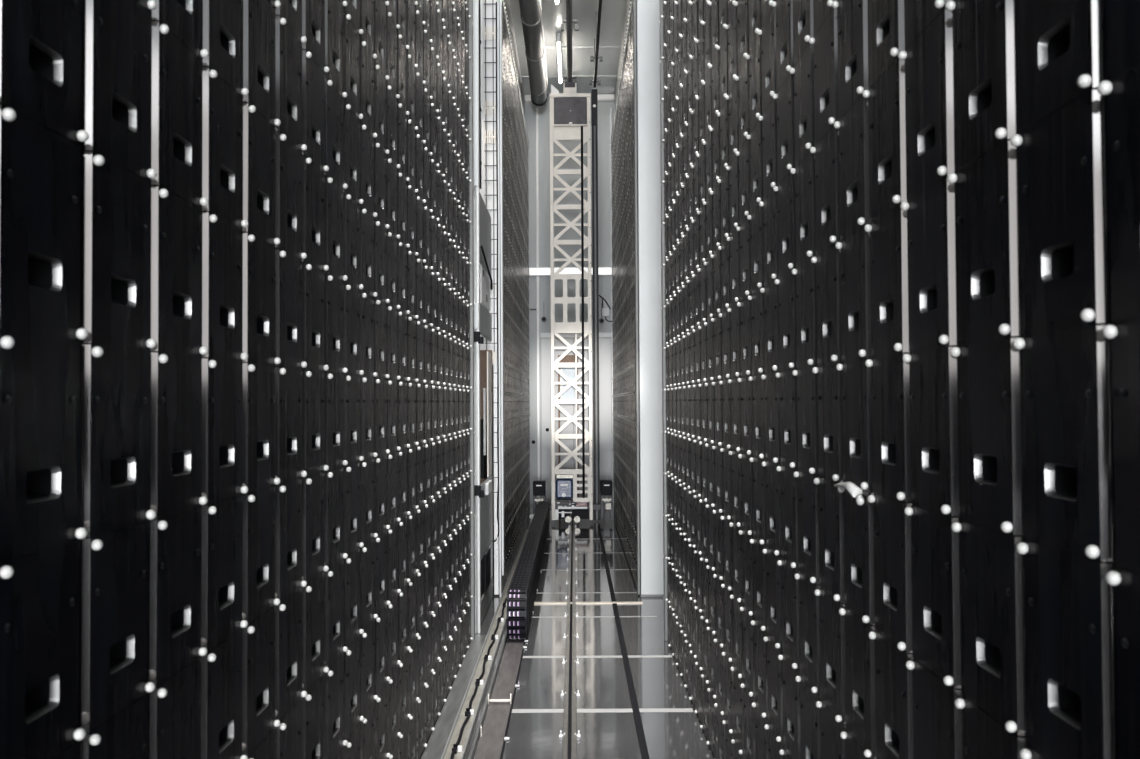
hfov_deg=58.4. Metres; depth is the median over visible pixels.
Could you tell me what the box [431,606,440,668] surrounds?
wall panel
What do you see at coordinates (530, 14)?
ventilation duct
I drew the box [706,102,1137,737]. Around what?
wall
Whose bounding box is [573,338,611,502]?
door
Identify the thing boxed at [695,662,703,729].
wall panel
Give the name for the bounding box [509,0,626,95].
ceiling
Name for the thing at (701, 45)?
wall panel
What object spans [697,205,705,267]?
wall panel
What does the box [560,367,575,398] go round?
window
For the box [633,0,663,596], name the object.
pillar
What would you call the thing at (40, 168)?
wall panel
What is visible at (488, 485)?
box
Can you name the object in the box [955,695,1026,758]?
wall panel
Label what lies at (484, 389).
case
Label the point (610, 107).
trim
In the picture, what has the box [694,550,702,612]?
wall panel
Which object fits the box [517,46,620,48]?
trim
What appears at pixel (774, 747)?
wall panel
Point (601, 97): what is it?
trim
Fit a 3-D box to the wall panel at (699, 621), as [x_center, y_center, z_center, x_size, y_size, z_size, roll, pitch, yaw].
[0.947,1.835,7.255,0.092,0.400,0.335,0,-1,0]
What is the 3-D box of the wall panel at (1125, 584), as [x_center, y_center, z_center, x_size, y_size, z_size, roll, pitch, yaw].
[0.919,0.506,1.534,0.092,0.400,0.335,0,-1,0]
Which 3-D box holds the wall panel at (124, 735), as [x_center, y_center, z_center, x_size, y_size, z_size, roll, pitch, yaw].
[-1.013,0.933,2.221,0.092,0.400,0.335,-1,-1,1]
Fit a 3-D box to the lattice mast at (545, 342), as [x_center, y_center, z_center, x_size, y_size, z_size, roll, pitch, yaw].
[-0.285,0.932,23.044,0.723,3.725,0.025,0,-1,0]
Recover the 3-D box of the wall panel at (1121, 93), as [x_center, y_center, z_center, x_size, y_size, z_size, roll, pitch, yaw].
[0.915,-0.296,1.552,0.092,0.400,0.335,-1,-1,0]
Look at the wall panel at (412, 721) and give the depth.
6.28 m
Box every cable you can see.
[450,597,506,758]
[599,295,611,321]
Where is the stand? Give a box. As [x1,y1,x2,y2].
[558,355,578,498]
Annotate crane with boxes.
[529,82,612,522]
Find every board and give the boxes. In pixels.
[479,0,481,188]
[480,350,492,537]
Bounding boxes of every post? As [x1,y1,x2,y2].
[469,0,474,641]
[473,0,483,632]
[659,0,672,640]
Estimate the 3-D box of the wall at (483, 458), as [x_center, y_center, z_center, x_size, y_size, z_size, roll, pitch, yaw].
[-1.110,-1.540,12.091,0.120,8.235,22.100,0,-1,0]
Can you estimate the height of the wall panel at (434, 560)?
0.400 m
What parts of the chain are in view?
chain, chain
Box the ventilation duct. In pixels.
[519,0,546,105]
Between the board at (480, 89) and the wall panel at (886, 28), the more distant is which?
the board at (480, 89)
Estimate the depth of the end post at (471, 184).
9.90 m
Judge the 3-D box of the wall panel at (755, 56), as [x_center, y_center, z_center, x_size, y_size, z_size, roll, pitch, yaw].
[0.921,-1.425,4.959,0.092,0.400,0.335,0,-1,0]
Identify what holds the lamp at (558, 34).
attached to the ceiling
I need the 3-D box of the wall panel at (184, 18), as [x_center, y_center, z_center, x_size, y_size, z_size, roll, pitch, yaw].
[-1.022,-1.065,2.603,0.092,0.400,0.335,0,-1,0]
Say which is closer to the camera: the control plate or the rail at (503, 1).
the control plate
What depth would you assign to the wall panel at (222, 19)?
2.96 m
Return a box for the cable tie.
[834,482,863,505]
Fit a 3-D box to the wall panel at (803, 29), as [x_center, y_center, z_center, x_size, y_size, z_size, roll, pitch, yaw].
[0.917,-1.447,3.945,0.092,0.400,0.335,0,-1,0]
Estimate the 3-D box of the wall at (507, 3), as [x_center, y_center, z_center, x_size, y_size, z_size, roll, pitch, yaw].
[-1.135,-6.115,12.192,0.120,1.177,22.100,0,-1,0]
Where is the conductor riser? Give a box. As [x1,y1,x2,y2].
[591,89,599,519]
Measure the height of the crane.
8.289 m
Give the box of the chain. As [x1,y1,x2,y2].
[506,501,549,638]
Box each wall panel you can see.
[0,0,88,145]
[0,105,87,342]
[0,334,86,562]
[0,542,85,758]
[76,694,147,758]
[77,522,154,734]
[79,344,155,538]
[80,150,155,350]
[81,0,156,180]
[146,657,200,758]
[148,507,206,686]
[149,20,207,207]
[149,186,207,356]
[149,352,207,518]
[150,0,208,60]
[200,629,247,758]
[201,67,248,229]
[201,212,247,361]
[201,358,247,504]
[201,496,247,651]
[202,0,248,97]
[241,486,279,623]
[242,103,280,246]
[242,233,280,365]
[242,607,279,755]
[243,0,280,127]
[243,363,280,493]
[247,728,274,758]
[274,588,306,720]
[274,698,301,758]
[275,0,306,44]
[275,16,306,152]
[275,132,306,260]
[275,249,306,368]
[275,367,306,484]
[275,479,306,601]
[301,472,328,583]
[302,0,328,74]
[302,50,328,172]
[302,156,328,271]
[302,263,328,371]
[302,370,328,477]
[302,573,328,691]
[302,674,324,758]
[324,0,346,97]
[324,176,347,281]
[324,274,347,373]
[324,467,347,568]
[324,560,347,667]
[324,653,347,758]
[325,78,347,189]
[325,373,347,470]
[343,0,363,35]
[343,13,362,119]
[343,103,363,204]
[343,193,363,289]
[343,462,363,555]
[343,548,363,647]
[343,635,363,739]
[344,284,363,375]
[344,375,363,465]
[344,722,359,758]
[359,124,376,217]
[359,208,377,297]
[360,0,376,59]
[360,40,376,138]
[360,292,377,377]
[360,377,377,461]
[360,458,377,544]
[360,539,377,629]
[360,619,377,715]
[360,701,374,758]
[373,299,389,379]
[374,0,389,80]
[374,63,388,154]
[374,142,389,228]
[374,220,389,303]
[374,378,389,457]
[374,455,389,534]
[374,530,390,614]
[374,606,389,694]
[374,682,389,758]
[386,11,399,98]
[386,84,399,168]
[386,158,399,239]
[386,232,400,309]
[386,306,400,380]
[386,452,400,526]
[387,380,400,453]
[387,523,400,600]
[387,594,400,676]
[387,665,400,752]
[397,0,408,48]
[397,33,408,114]
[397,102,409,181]
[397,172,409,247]
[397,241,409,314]
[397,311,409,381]
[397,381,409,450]
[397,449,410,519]
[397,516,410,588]
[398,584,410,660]
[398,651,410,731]
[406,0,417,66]
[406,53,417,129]
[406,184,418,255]
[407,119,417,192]
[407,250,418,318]
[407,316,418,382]
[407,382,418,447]
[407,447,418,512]
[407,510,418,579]
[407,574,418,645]
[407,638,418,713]
[408,703,416,758]
[415,10,425,83]
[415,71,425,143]
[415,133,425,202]
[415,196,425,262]
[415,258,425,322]
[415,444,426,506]
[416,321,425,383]
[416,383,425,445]
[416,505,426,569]
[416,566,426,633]
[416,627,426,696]
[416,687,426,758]
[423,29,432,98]
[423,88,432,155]
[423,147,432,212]
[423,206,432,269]
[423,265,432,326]
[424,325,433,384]
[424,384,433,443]
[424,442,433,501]
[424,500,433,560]
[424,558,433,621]
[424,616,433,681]
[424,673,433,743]
[430,0,438,58]
[430,46,438,112]
[430,102,438,167]
[430,159,439,221]
[430,215,438,275]
[430,272,439,330]
[431,328,439,385]
[431,385,439,441]
[431,440,439,496]
[431,495,439,553]
[431,550,440,610]
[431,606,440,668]
[432,661,440,726]
[692,328,700,383]
[693,383,700,439]
[693,439,701,497]
[694,495,701,554]
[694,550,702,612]
[695,25,704,93]
[695,606,702,670]
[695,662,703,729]
[696,85,704,152]
[696,145,705,208]
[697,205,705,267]
[697,265,706,324]
[698,324,706,382]
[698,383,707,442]
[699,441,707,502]
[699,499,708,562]
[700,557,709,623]
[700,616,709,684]
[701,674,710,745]
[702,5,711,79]
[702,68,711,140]
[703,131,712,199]
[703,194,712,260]
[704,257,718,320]
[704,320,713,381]
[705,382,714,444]
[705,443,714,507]
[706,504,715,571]
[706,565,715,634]
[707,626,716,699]
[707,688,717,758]
[708,0,719,61]
[709,50,719,126]
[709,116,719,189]
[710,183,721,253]
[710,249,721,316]
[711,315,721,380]
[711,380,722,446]
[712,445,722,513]
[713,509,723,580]
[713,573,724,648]
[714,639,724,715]
[714,703,725,758]
[716,29,728,110]
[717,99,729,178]
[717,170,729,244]
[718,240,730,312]
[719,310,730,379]
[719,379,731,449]
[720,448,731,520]
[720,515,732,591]
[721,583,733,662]
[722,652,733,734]
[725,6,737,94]
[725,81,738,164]
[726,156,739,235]
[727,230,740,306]
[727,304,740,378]
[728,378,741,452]
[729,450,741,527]
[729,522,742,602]
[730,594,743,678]
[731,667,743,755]
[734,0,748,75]
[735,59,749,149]
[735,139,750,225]
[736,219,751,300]
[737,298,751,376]
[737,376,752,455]
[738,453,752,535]
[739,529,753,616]
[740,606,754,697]
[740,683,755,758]
[746,35,761,133]
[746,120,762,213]
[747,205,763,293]
[748,0,761,53]
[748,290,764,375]
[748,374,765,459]
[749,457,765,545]
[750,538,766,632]
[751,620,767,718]
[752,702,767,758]
[757,6,776,114]
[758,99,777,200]
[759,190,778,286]
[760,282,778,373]
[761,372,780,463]
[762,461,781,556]
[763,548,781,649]
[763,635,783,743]
[764,723,783,758]
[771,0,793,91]
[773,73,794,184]
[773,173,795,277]
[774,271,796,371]
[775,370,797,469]
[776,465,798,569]
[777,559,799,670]
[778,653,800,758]
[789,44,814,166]
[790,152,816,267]
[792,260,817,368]
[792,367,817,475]
[793,0,813,66]
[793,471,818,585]
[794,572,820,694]
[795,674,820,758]
[809,8,838,145]
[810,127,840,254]
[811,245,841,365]
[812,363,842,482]
[813,0,837,35]
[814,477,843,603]
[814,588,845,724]
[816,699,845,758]
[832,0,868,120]
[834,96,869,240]
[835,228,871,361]
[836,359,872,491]
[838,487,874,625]
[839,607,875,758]
[840,730,870,758]
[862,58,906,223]
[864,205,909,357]
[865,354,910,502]
[867,0,904,88]
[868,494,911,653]
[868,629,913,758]
[898,9,954,200]
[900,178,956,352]
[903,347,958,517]
[904,0,949,49]
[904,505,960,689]
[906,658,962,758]
[945,0,1016,171]
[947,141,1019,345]
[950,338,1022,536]
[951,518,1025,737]
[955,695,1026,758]
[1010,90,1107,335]
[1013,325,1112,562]
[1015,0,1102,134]
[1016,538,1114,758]
[1097,61,1139,322]
[1102,319,1139,573]
[1105,564,1139,758]
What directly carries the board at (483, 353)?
attached to the column at (491, 192)
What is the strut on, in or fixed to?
attached to the access cover at (484, 216)
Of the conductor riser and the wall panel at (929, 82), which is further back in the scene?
the conductor riser
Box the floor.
[420,504,714,758]
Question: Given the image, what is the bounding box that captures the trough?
[468,589,537,758]
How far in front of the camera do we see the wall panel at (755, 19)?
4.96 m
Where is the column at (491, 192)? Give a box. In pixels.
[479,0,504,596]
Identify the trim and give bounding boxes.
[512,708,692,712]
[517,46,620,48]
[522,76,616,77]
[523,655,671,657]
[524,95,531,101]
[532,616,656,617]
[534,602,642,604]
[536,108,539,502]
[540,332,611,337]
[546,592,636,592]
[562,569,636,569]
[598,94,614,101]
[610,107,613,502]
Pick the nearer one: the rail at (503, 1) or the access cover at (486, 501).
the access cover at (486, 501)
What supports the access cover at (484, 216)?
attached to the post at (478, 340)
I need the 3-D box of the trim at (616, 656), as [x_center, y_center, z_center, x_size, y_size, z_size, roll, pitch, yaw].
[0.247,2.511,9.216,1.350,0.012,0.070,0,-1,0]
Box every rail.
[502,0,528,148]
[559,510,580,758]
[561,0,578,85]
[610,0,632,147]
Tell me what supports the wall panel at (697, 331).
attached to the wall at (682, 19)
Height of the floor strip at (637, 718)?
0.008 m
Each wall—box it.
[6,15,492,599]
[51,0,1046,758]
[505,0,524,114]
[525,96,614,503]
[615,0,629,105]
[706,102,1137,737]
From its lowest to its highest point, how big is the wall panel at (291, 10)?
0.400 m
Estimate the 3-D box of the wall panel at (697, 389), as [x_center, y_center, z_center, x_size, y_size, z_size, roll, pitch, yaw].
[0.938,0.231,7.290,0.092,0.400,0.335,0,-1,0]
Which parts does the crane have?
motor, gearbox lid, plate, frame, window plate, motor frame, post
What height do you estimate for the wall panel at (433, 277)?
0.400 m
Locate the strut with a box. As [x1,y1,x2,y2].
[480,245,492,289]
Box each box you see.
[485,480,491,494]
[602,308,609,316]
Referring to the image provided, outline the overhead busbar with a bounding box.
[589,0,602,87]
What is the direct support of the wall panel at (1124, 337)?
attached to the wall at (682, 19)
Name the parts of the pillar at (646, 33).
plate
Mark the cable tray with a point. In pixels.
(460, 751)
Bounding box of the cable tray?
[441,529,528,758]
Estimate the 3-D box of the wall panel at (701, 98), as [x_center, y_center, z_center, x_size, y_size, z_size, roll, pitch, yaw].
[0.926,-1.781,6.997,0.092,0.400,0.335,0,-1,0]
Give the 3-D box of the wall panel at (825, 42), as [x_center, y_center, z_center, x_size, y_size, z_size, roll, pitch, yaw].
[0.918,-1.054,3.598,0.092,0.400,0.335,0,-1,0]
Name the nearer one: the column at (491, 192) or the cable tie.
the cable tie
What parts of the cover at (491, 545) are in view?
grille panel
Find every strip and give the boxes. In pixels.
[487,351,491,477]
[597,525,649,758]
[615,525,636,588]
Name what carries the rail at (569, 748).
on the floor
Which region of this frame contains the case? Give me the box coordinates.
[483,388,485,454]
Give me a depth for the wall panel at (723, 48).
5.95 m
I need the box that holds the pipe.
[539,0,547,92]
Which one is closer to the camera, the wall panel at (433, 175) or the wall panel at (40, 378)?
the wall panel at (40, 378)
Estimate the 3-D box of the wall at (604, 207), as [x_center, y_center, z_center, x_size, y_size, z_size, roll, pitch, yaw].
[0.073,-1.826,23.221,3.800,9.282,0.150,0,-1,0]
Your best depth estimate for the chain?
10.98 m
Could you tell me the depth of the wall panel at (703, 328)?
6.93 m
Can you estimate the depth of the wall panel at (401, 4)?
6.03 m
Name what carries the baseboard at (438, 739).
attached to the wall at (483, 458)
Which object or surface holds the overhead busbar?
attached to the ceiling
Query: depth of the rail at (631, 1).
17.52 m
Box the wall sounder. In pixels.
[599,303,603,323]
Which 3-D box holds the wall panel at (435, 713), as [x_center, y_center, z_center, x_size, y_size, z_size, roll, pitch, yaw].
[-0.987,2.247,7.265,0.092,0.400,0.335,0,-1,0]
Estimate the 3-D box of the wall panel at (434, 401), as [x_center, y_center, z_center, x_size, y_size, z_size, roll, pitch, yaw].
[-0.998,0.242,7.309,0.092,0.400,0.335,0,-1,0]
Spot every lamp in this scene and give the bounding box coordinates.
[529,267,611,275]
[557,33,561,82]
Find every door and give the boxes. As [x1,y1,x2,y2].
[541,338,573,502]
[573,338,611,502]
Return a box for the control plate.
[480,264,489,310]
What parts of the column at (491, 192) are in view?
post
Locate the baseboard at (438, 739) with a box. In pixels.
[421,635,486,758]
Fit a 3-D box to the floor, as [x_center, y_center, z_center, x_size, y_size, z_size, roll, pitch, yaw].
[-0.003,2.268,-4.451,14.000,0.120,55.200,0,-1,0]
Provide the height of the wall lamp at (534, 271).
0.200 m
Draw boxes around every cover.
[479,192,490,274]
[480,303,491,340]
[480,475,491,559]
[481,577,492,623]
[485,542,492,577]

